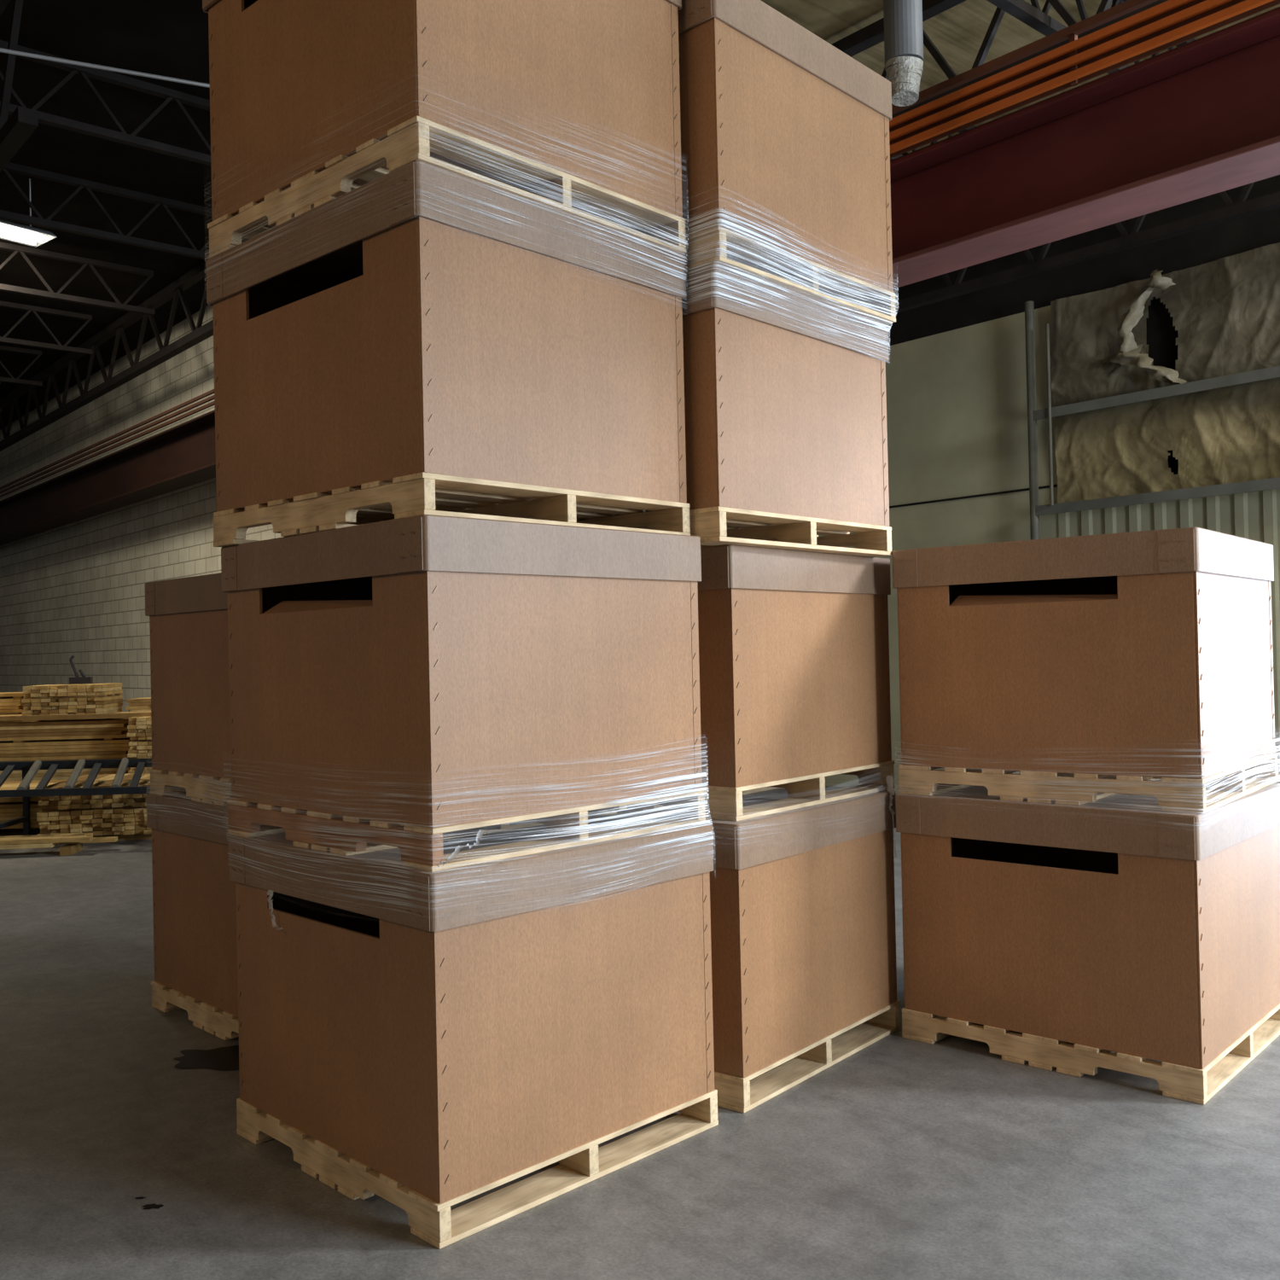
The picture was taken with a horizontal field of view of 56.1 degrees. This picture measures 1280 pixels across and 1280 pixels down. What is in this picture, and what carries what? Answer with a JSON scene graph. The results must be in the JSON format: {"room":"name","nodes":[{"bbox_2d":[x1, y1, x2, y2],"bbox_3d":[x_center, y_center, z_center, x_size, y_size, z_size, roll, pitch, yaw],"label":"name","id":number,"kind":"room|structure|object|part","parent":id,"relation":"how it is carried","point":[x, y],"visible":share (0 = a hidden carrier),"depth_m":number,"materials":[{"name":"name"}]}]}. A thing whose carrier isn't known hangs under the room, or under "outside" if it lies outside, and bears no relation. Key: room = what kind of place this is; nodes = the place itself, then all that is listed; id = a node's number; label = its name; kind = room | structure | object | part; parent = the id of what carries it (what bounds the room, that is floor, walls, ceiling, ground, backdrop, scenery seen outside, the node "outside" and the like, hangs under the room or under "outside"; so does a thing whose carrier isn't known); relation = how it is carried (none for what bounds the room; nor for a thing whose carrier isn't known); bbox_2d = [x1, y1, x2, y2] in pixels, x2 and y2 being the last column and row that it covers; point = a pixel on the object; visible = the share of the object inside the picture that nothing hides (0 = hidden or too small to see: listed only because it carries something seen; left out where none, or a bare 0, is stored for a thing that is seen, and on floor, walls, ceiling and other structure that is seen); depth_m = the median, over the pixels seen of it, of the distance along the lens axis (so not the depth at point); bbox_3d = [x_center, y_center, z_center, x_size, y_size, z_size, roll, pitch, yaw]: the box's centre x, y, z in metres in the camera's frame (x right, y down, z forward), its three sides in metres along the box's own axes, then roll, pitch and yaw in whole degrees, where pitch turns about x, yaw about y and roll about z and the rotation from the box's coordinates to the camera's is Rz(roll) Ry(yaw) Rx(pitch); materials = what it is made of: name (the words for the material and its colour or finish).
{"room":"warehouse","nodes":[
{"label":"warehouse","id":0,"kind":"room"},
{"bbox_2d":[0,0,38,172],"bbox_3d":[-16.030,-3.591,21.628,0.120,1.200,36.537,-1,-1,-41],"label":"roof","id":1,"kind":"structure","parent":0,"point":[15,130],"depth_m":8.12,"materials":[{"name":"grey metal"}]},
{"bbox_2d":[0,305,282,711],"bbox_3d":[-17.943,-0.918,30.305,0.220,6.400,50.800,-1,-1,-41],"label":"wall","id":2,"kind":"structure","parent":0,"point":[76,589],"depth_m":19.58,"materials":[{"name":"beige brick"}]},
{"bbox_2d":[0,409,215,545],"bbox_3d":[-15.790,-2.064,26.774,0.400,0.730,39.000,-1,-1,-41],"label":"beam","id":3,"kind":"structure","parent":2,"relation":"attached to","point":[183,455],"depth_m":17.18,"materials":[{"name":"red metal"}]},
{"bbox_2d":[0,389,215,497],"bbox_3d":[-15.987,-2.466,26.613,0.054,0.175,39.000,-1,-1,-41],"label":"bars","id":4,"kind":"object","parent":3,"relation":"on","point":[209,392],"visible":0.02,"depth_m":16.52,"materials":[{"name":"metal"}]},
{"bbox_2d":[0,827,1279,1279],"bbox_3d":[-18.011,2.155,10.768,37.001,0.100,80.001,-1,-1,-41],"label":"floor","id":5,"kind":"structure","parent":0,"point":[949,1158],"depth_m":3.69,"materials":[{"name":"concrete"}]},
{"bbox_2d":[0,779,65,828],"bbox_3d":[-6.064,1.630,11.687,1.847,0.429,0.900,-1,-1,-3],"label":"stack","id":6,"kind":"object","parent":5,"relation":"on","point":[11,808],"visible":0.18,"depth_m":11.26,"materials":[{"name":"brown wood"}]},
{"bbox_2d":[0,832,117,855],"bbox_3d":[-5.424,1.744,10.115,1.894,0.143,0.270,-1,-1,-6],"label":"stack","id":7,"kind":"object","parent":5,"relation":"on","point":[74,842],"visible":1,"depth_m":10.06,"materials":[{"name":"beige wood"}]},
{"bbox_2d":[0,717,131,781],"bbox_3d":[-6.474,1.364,12.895,2.441,1.001,0.810,-1,-1,-3],"label":"stack","id":8,"kind":"object","parent":5,"relation":"on","point":[106,738],"visible":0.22,"depth_m":12.53,"materials":[{"name":"brown wood"}]},
{"bbox_2d":[0,692,27,715],"bbox_3d":[-6.853,0.712,12.965,0.678,0.283,0.540,-1,-1,-6],"label":"stack","id":9,"kind":"object","parent":8,"relation":"on","point":[10,702],"visible":0.41,"depth_m":12.72,"materials":[{"name":"beige wood"}]},
{"bbox_2d":[21,682,122,721],"bbox_3d":[-6.011,0.653,12.770,0.810,0.359,0.708,-1,-1,-6],"label":"stack","id":10,"kind":"object","parent":8,"relation":"on","point":[83,698],"visible":0.89,"depth_m":12.46,"materials":[{"name":"beige wood"}]},
{"bbox_2d":[69,655,93,684],"bbox_3d":[-5.987,0.314,12.851,0.224,0.309,0.080,-1,-1,-11],"label":"tool","id":11,"kind":"object","parent":10,"relation":"on","point":[84,679],"visible":1,"depth_m":12.82,"materials":[{"name":"black metal"}]},
{"bbox_2d":[125,697,151,711],"bbox_3d":[-5.356,0.727,13.070,0.331,0.187,0.444,-1,-1,-6],"label":"stack","id":12,"kind":"object","parent":8,"relation":"on","point":[136,704],"visible":0.52,"depth_m":12.85,"materials":[{"name":"beige wood"}]},
{"bbox_2d":[0,757,178,835],"bbox_3d":[-5.784,1.472,10.741,3.663,0.714,0.940,-1,-1,-2],"label":"conveyor","id":13,"kind":"object","parent":5,"relation":"on","point":[29,769],"visible":0.66,"depth_m":10.81,"materials":[{"name":"metal"}]},
{"bbox_2d":[36,773,151,840],"bbox_3d":[-4.855,1.561,11.293,1.080,0.505,1.340,-1,-1,-7],"label":"stack","id":14,"kind":"object","parent":5,"relation":"on","point":[124,817],"visible":0.56,"depth_m":10.69,"materials":[{"name":"beige wood"}]},
{"bbox_2d":[127,716,151,773],"bbox_3d":[-4.937,1.310,12.879,0.630,1.039,1.441,-1,-1,-6],"label":"stack","id":15,"kind":"object","parent":5,"relation":"on","point":[139,728],"visible":0.07,"depth_m":12.19,"materials":[{"name":"beige wood"}]},
{"bbox_2d":[0,711,151,721],"bbox_3d":[-5.896,0.795,12.524,2.665,0.047,0.354,-1,-1,-3],"label":"board","id":16,"kind":"object","parent":15,"relation":"on","point":[123,714],"visible":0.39,"depth_m":12.36,"materials":[{"name":"brown wood"}]},
{"bbox_2d":[142,1203,163,1209],"bbox_3d":[-1.431,1.663,3.527,0.062,0.001,0.036,-1,-1,0],"label":"oil stain","id":17,"kind":"object","parent":5,"relation":"on","point":[148,1206],"visible":1,"depth_m":3.53,"materials":[{"name":"black liquid"}]},
{"bbox_2d":[151,980,238,1040],"bbox_3d":[-1.453,1.626,5.570,1.150,0.118,1.166,-1,-1,-45],"label":"wooden pallet","id":18,"kind":"object","parent":5,"relation":"on","point":[213,1021],"visible":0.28,"depth_m":5.24,"materials":[{"name":"brown wood"}]},
{"bbox_2d":[146,793,262,1017],"bbox_3d":[-1.467,1.133,5.571,1.156,0.867,1.180,-1,-1,-45],"label":"cardboard box","id":19,"kind":"object","parent":18,"relation":"on","point":[194,896],"visible":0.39,"depth_m":5.26,"materials":[{"name":"brown cardboard"}]},
{"bbox_3d":[-1.473,0.777,5.577,1.150,0.154,1.180,-1,-1,-45],"label":"telescoping lid","id":20,"kind":"part","parent":19,"relation":"part of","materials":[{"name":"cardboard"}]},
{"bbox_2d":[148,768,231,805],"bbox_3d":[-1.471,0.641,5.588,1.166,0.118,1.148,-2,-1,45],"label":"wooden pallet","id":21,"kind":"object","parent":19,"relation":"on","point":[193,785],"visible":0.2,"depth_m":5.30,"materials":[{"name":"brown wood"}]},
{"bbox_2d":[144,572,231,779],"bbox_3d":[-1.484,0.148,5.590,1.180,0.867,1.156,-2,-1,45],"label":"cardboard box","id":22,"kind":"object","parent":21,"relation":"on","point":[190,724],"visible":0.28,"depth_m":5.30,"materials":[{"name":"brown cardboard"}]},
{"bbox_3d":[-1.489,-0.208,5.596,1.180,0.154,1.150,-2,-1,45],"label":"telescoping lid","id":23,"kind":"part","parent":22,"relation":"part of","materials":[{"name":"cardboard"}]},
{"bbox_2d":[145,779,261,828],"bbox_3d":[-1.472,0.685,5.581,1.199,0.398,1.178,-2,-1,45],"label":"wrap","id":24,"kind":"object","parent":19,"relation":"attached to","point":[225,785],"visible":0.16,"depth_m":5.18,"materials":[{"name":"white"}]},
{"bbox_2d":[173,1044,238,1070],"bbox_3d":[-1.678,1.681,4.839,0.418,0.001,0.313,-1,-1,0],"label":"oil stain","id":25,"kind":"object","parent":5,"relation":"on","point":[222,1058],"visible":0.59,"depth_m":4.82,"materials":[{"name":"black liquid"}]},
{"bbox_2d":[236,1088,718,1249],"bbox_3d":[-0.551,1.591,4.052,1.166,0.118,1.149,-2,-1,45],"label":"wooden pallet","id":26,"kind":"object","parent":5,"relation":"on","point":[434,1223],"visible":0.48,"depth_m":3.62,"materials":[{"name":"brown wood"}]},
{"bbox_2d":[228,813,714,1203],"bbox_3d":[-0.565,1.087,4.054,1.180,0.891,1.156,-2,-1,45],"label":"cardboard box","id":27,"kind":"object","parent":26,"relation":"on","point":[506,1017],"visible":0.9,"depth_m":3.59,"materials":[{"name":"brown cardboard"}]},
{"bbox_2d":[226,788,706,872],"bbox_3d":[-0.589,0.583,4.094,1.166,0.118,1.151,-2,-1,44],"label":"wooden pallet","id":28,"kind":"object","parent":27,"relation":"on","point":[427,852],"visible":0.48,"depth_m":3.69,"materials":[{"name":"brown wood"}]},
{"bbox_2d":[221,514,702,828],"bbox_3d":[-0.604,0.094,4.096,1.180,0.861,1.156,-2,-1,44],"label":"cardboard box","id":29,"kind":"object","parent":28,"relation":"on","point":[469,670],"visible":0.99,"depth_m":3.63,"materials":[{"name":"brown cardboard"}]},
{"bbox_2d":[213,471,690,546],"bbox_3d":[-0.640,-0.394,4.117,1.166,0.118,1.152,-2,-1,42],"label":"wooden pallet","id":30,"kind":"object","parent":29,"relation":"on","point":[420,493],"visible":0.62,"depth_m":3.77,"materials":[{"name":"brown wood"}]},
{"bbox_2d":[206,160,686,511],"bbox_3d":[-0.654,-0.884,4.118,1.180,0.862,1.156,-2,-1,42],"label":"cardboard box","id":31,"kind":"object","parent":30,"relation":"on","point":[421,317],"visible":0.98,"depth_m":3.66,"materials":[{"name":"brown cardboard"}]},
{"bbox_2d":[207,115,686,258],"bbox_3d":[-0.654,-1.374,4.114,1.166,0.118,1.150,-2,-1,42],"label":"wooden pallet","id":32,"kind":"object","parent":31,"relation":"on","point":[413,139],"visible":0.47,"depth_m":3.67,"materials":[{"name":"brown wood"}]},
{"bbox_2d":[202,0,682,232],"bbox_3d":[-0.668,-1.875,4.116,1.180,0.884,1.156,-2,-1,42],"label":"cardboard box","id":33,"kind":"object","parent":32,"relation":"on","point":[571,87],"visible":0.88,"depth_m":3.73,"materials":[{"name":"brown cardboard"}]},
{"bbox_3d":[-0.674,-2.240,4.122,1.180,0.154,1.150,-2,-1,42],"label":"telescoping lid","id":34,"kind":"part","parent":33,"relation":"part of","materials":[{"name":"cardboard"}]},
{"bbox_3d":[-0.659,-1.238,4.124,1.180,0.154,1.150,-2,-1,42],"label":"telescoping lid","id":35,"kind":"part","parent":31,"relation":"part of","materials":[{"name":"cardboard"}]},
{"bbox_2d":[204,162,689,295],"bbox_3d":[-0.659,-1.388,4.120,1.208,0.592,1.168,-2,-1,42],"label":"wrap","id":36,"kind":"object","parent":31,"relation":"attached to","point":[548,201],"visible":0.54,"depth_m":3.93,"materials":[{"name":"white"}]},
{"bbox_3d":[-0.609,-0.259,4.101,1.180,0.154,1.150,-2,-1,44],"label":"telescoping lid","id":37,"kind":"part","parent":29,"relation":"part of","materials":[{"name":"cardboard"}]},
{"bbox_2d":[223,745,714,930],"bbox_3d":[-0.556,0.617,4.047,1.306,0.585,1.184,-2,-1,44],"label":"wrap","id":38,"kind":"object","parent":27,"relation":"attached to","point":[627,821],"visible":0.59,"depth_m":3.81,"materials":[{"name":"white"}]},
{"bbox_3d":[-0.571,0.718,4.059,1.180,0.154,1.150,-2,-1,45],"label":"telescoping lid","id":39,"kind":"part","parent":27,"relation":"part of","materials":[{"name":"cardboard"}]},
{"bbox_2d":[714,1000,900,1113],"bbox_3d":[0.273,1.581,4.946,1.166,0.118,1.151,-2,-1,40],"label":"wooden pallet","id":40,"kind":"object","parent":5,"relation":"on","point":[741,1095],"visible":0.09,"depth_m":4.52,"materials":[{"name":"brown wood"}]},
{"bbox_2d":[616,785,897,1077],"bbox_3d":[0.260,1.084,4.947,1.180,0.876,1.156,-2,-1,40],"label":"cardboard box","id":41,"kind":"object","parent":40,"relation":"on","point":[802,900],"visible":0.46,"depth_m":4.44,"materials":[{"name":"brown cardboard"}]},
{"bbox_3d":[0.253,0.724,4.953,1.180,0.154,1.150,-2,-1,40],"label":"telescoping lid","id":42,"kind":"part","parent":41,"relation":"part of","materials":[{"name":"cardboard"}]},
{"bbox_2d":[626,760,894,820],"bbox_3d":[0.265,0.588,5.035,1.166,0.118,1.150,-2,-1,41],"label":"wooden pallet","id":43,"kind":"object","parent":41,"relation":"on","point":[725,803],"visible":0.27,"depth_m":4.64,"materials":[{"name":"brown wood"}]},
{"bbox_2d":[697,544,891,787],"bbox_3d":[0.252,0.101,5.037,1.180,0.857,1.156,-2,-1,41],"label":"cardboard box","id":44,"kind":"object","parent":43,"relation":"on","point":[794,645],"visible":0.48,"depth_m":4.51,"materials":[{"name":"brown cardboard"}]},
{"bbox_2d":[641,506,891,557],"bbox_3d":[0.221,-0.388,4.900,1.166,0.118,1.148,-2,-1,42],"label":"wooden pallet","id":45,"kind":"object","parent":44,"relation":"on","point":[714,526],"visible":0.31,"depth_m":4.55,"materials":[{"name":"brown wood"}]},
{"bbox_2d":[582,262,889,526],"bbox_3d":[0.209,-0.864,4.902,1.180,0.835,1.156,-2,-1,42],"label":"cardboard box","id":46,"kind":"object","parent":45,"relation":"on","point":[783,415],"visible":0.59,"depth_m":4.39,"materials":[{"name":"brown cardboard"}]},
{"bbox_3d":[0.203,-1.204,4.908,1.180,0.154,1.150,-2,-1,42],"label":"telescoping lid","id":47,"kind":"part","parent":46,"relation":"part of","materials":[{"name":"cardboard"}]},
{"bbox_2d":[681,208,898,354],"bbox_3d":[0.222,-1.324,4.901,1.237,0.442,1.180,-2,-1,42],"label":"wrap","id":48,"kind":"object","parent":46,"relation":"attached to","point":[719,221],"visible":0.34,"depth_m":4.26,"materials":[{"name":"white"}]},
{"bbox_2d":[684,226,896,324],"bbox_3d":[0.233,-1.341,4.893,1.166,0.118,1.151,-2,-1,43],"label":"wooden pallet","id":49,"kind":"object","parent":46,"relation":"on","point":[722,258],"visible":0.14,"depth_m":4.41,"materials":[{"name":"brown wood"}]},
{"bbox_2d":[643,0,893,302],"bbox_3d":[0.219,-1.833,4.894,1.180,0.867,1.156,-2,-1,43],"label":"cardboard box","id":50,"kind":"object","parent":49,"relation":"on","point":[781,126],"visible":0.51,"depth_m":4.38,"materials":[{"name":"brown cardboard"}]},
{"bbox_3d":[0.213,-2.189,4.899,1.180,0.154,1.150,-2,-1,43],"label":"telescoping lid","id":51,"kind":"part","parent":50,"relation":"part of","materials":[{"name":"cardboard"}]},
{"bbox_3d":[0.246,-0.251,5.042,1.180,0.154,1.150,-2,-1,41],"label":"telescoping lid","id":52,"kind":"part","parent":44,"relation":"part of","materials":[{"name":"cardboard"}]},
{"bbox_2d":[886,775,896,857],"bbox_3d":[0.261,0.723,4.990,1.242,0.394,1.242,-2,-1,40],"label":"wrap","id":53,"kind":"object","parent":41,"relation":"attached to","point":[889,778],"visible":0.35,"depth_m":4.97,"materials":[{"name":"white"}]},
{"bbox_2d":[901,1003,1279,1105],"bbox_3d":[1.882,1.545,4.933,1.166,0.118,1.151,-2,-1,42],"label":"wooden pallet","id":54,"kind":"object","parent":5,"relation":"on","point":[1192,1085],"visible":0.44,"depth_m":4.49,"materials":[{"name":"brown wood"}]},
{"bbox_2d":[895,779,1279,1069],"bbox_3d":[1.868,1.049,4.935,1.180,0.874,1.156,-2,-1,42],"label":"cardboard box","id":55,"kind":"object","parent":54,"relation":"on","point":[1109,922],"visible":0.92,"depth_m":4.48,"materials":[{"name":"brown cardboard"}]},
{"bbox_2d":[895,737,1279,820],"bbox_3d":[1.864,0.506,4.949,1.235,0.350,1.226,-2,-1,40],"label":"wrap","id":56,"kind":"object","parent":55,"relation":"attached to","point":[1256,770],"visible":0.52,"depth_m":4.28,"materials":[{"name":"white"}]},
{"bbox_3d":[1.862,0.689,4.940,1.180,0.154,1.150,-2,-1,42],"label":"telescoping lid","id":57,"kind":"part","parent":55,"relation":"part of","materials":[{"name":"cardboard"}]},
{"bbox_2d":[898,754,1278,813],"bbox_3d":[1.871,0.553,4.984,1.166,0.118,1.149,-2,-1,40],"label":"wooden pallet","id":58,"kind":"object","parent":55,"relation":"on","point":[1021,786],"visible":0.55,"depth_m":4.57,"materials":[{"name":"brown wood"}]},
{"bbox_2d":[891,527,1275,779],"bbox_3d":[1.856,0.055,4.984,1.180,0.879,1.156,-2,-1,40],"label":"cardboard box","id":59,"kind":"object","parent":58,"relation":"on","point":[1120,654],"visible":1,"depth_m":4.53,"materials":[{"name":"brown cardboard"}]},
{"bbox_3d":[1.850,-0.307,4.990,1.180,0.154,1.150,-2,-1,40],"label":"telescoping lid","id":60,"kind":"part","parent":59,"relation":"part of","materials":[{"name":"cardboard"}]},
{"bbox_2d":[0,0,1279,429],"bbox_3d":[-16.758,-4.340,20.017,19.201,0.200,68.000,-1,-1,-41],"label":"ceiling","id":61,"kind":"structure","parent":0,"point":[170,38],"depth_m":10.95,"materials":[{"name":"grey metal"}]},
{"bbox_2d":[0,345,42,386],"bbox_3d":[-12.163,-4.070,15.523,8.221,0.530,0.072,-1,-1,-41],"label":"joist","id":62,"kind":"object","parent":61,"relation":"attached to","point":[12,380],"depth_m":18.01,"materials":[{"name":"grey metal"}]},
{"bbox_2d":[0,178,56,246],"bbox_3d":[-6.317,-4.241,11.441,0.440,0.607,1.300,-2,-1,38],"label":"fluorescent light fixture","id":63,"kind":"object","parent":61,"relation":"hanging from","point":[9,230],"visible":0.92,"depth_m":11.78,"materials":[{"name":"grey plastic"}]},
{"bbox_2d":[0,300,93,354],"bbox_3d":[-10.585,-4.122,13.716,8.221,0.530,0.072,-1,-1,-41],"label":"joist","id":64,"kind":"object","parent":61,"relation":"attached to","point":[2,304],"depth_m":16.01,"materials":[{"name":"grey metal"}]},
{"bbox_2d":[0,241,154,315],"bbox_3d":[-9.006,-4.174,11.909,8.221,0.530,0.072,-1,-1,-41],"label":"joist","id":65,"kind":"object","parent":61,"relation":"attached to","point":[15,248],"depth_m":14.00,"materials":[{"name":"grey metal"}]},
{"bbox_2d":[0,47,209,87],"bbox_3d":[-3.783,-3.662,7.535,2.954,0.095,0.025,-1,-1,-28],"label":"conduit","id":66,"kind":"object","parent":61,"relation":"attached to","point":[3,50],"visible":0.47,"depth_m":7.71,"materials":[{"name":"grey metal"}]},
{"bbox_2d":[0,40,210,165],"bbox_3d":[-5.850,-4.278,8.295,8.221,0.530,0.072,-1,-1,-41],"label":"joist","id":67,"kind":"object","parent":61,"relation":"attached to","point":[179,97],"depth_m":9.69,"materials":[{"name":"grey metal"}]},
{"bbox_2d":[0,162,212,260],"bbox_3d":[-7.428,-4.226,10.102,8.221,0.530,0.072,-1,-1,-41],"label":"joist","id":68,"kind":"object","parent":61,"relation":"attached to","point":[90,185],"depth_m":11.92,"materials":[{"name":"grey metal"}]},
{"bbox_2d":[0,237,249,451],"bbox_3d":[-13.803,-3.793,24.243,0.121,0.850,35.536,-1,-1,-41],"label":"girder","id":69,"kind":"object","parent":61,"relation":"attached to","point":[175,290],"visible":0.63,"depth_m":16.92,"materials":[{"name":"metal"}]},
{"bbox_2d":[883,0,923,106],"bbox_3d":[1.306,-3.740,6.034,0.205,2.069,0.205,-1,-1,-22],"label":"vent pipe","id":70,"kind":"object","parent":61,"relation":"attached to","point":[903,19],"visible":0.93,"depth_m":5.95,"materials":[{"name":"metal"}]},
{"bbox_2d":[895,182,1279,313],"bbox_3d":[5.204,-3.545,7.968,0.097,0.780,13.031,-1,-1,-41],"label":"girder","id":71,"kind":"object","parent":61,"relation":"attached to","point":[1242,208],"visible":0.21,"depth_m":9.61,"materials":[{"name":"metal"}]},
{"bbox_2d":[986,0,1195,74],"bbox_3d":[0.489,-4.381,6.131,10.926,0.620,0.084,-1,-1,-41],"label":"joist","id":72,"kind":"object","parent":61,"relation":"attached to","point":[1032,15],"depth_m":7.99,"materials":[{"name":"metal"}]},
{"bbox_2d":[890,103,976,160],"bbox_3d":[-0.827,-4.337,7.637,10.926,0.620,0.084,-1,-1,-41],"label":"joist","id":73,"kind":"object","parent":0,"point":[973,126],"depth_m":10.63,"materials":[{"name":"grey metal"}]},
{"bbox_2d":[832,0,1168,117],"bbox_3d":[3.832,-4.300,6.791,0.120,0.850,13.038,-1,-1,-41],"label":"roof truss","id":74,"kind":"structure","parent":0,"point":[872,34],"depth_m":8.62,"materials":[{"name":"grey metal"}]},
{"bbox_2d":[818,174,1279,794],"bbox_3d":[6.223,-1.665,8.186,0.222,6.400,14.330,-1,-1,-41],"label":"wall","id":75,"kind":"structure","parent":0,"point":[957,400],"depth_m":11.25,"materials":[{"name":"grey metal"}]},
{"bbox_2d":[1024,301,1053,540],"bbox_3d":[3.591,-0.708,10.677,0.105,4.650,0.255,-1,-1,-41],"label":"metal post","id":76,"kind":"object","parent":75,"relation":"attached to","point":[1029,305],"depth_m":10.73,"materials":[{"name":"grey metal"}]},
{"bbox_2d":[890,6,1279,289],"bbox_3d":[2.630,-2.488,5.689,0.400,0.660,13.000,-1,-1,-41],"label":"beam","id":77,"kind":"structure","parent":75,"relation":"attached to","point":[1200,118],"depth_m":6.01,"materials":[{"name":"red metal"}]},
{"bbox_2d":[889,0,1279,158],"bbox_3d":[2.440,-2.885,5.534,0.073,0.280,13.000,-1,-1,-41],"label":"bars","id":78,"kind":"object","parent":77,"relation":"on","point":[1170,23],"visible":0.36,"depth_m":5.93,"materials":[{"name":"orange metal"}]},
{"bbox_2d":[1032,366,1279,515],"bbox_3d":[7.142,-1.696,6.785,0.280,0.935,10.750,-1,-1,-41],"label":"metal rail","id":79,"kind":"object","parent":75,"relation":"attached to","point":[1272,372],"depth_m":9.84,"materials":[{"name":"grey metal"}]},
{"bbox_2d":[1050,242,1279,503],"bbox_3d":[6.472,-2.221,7.470,0.285,1.888,8.600,-1,-1,-41],"label":"insulation","id":80,"kind":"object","parent":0,"point":[1225,311],"depth_m":9.93}
]}

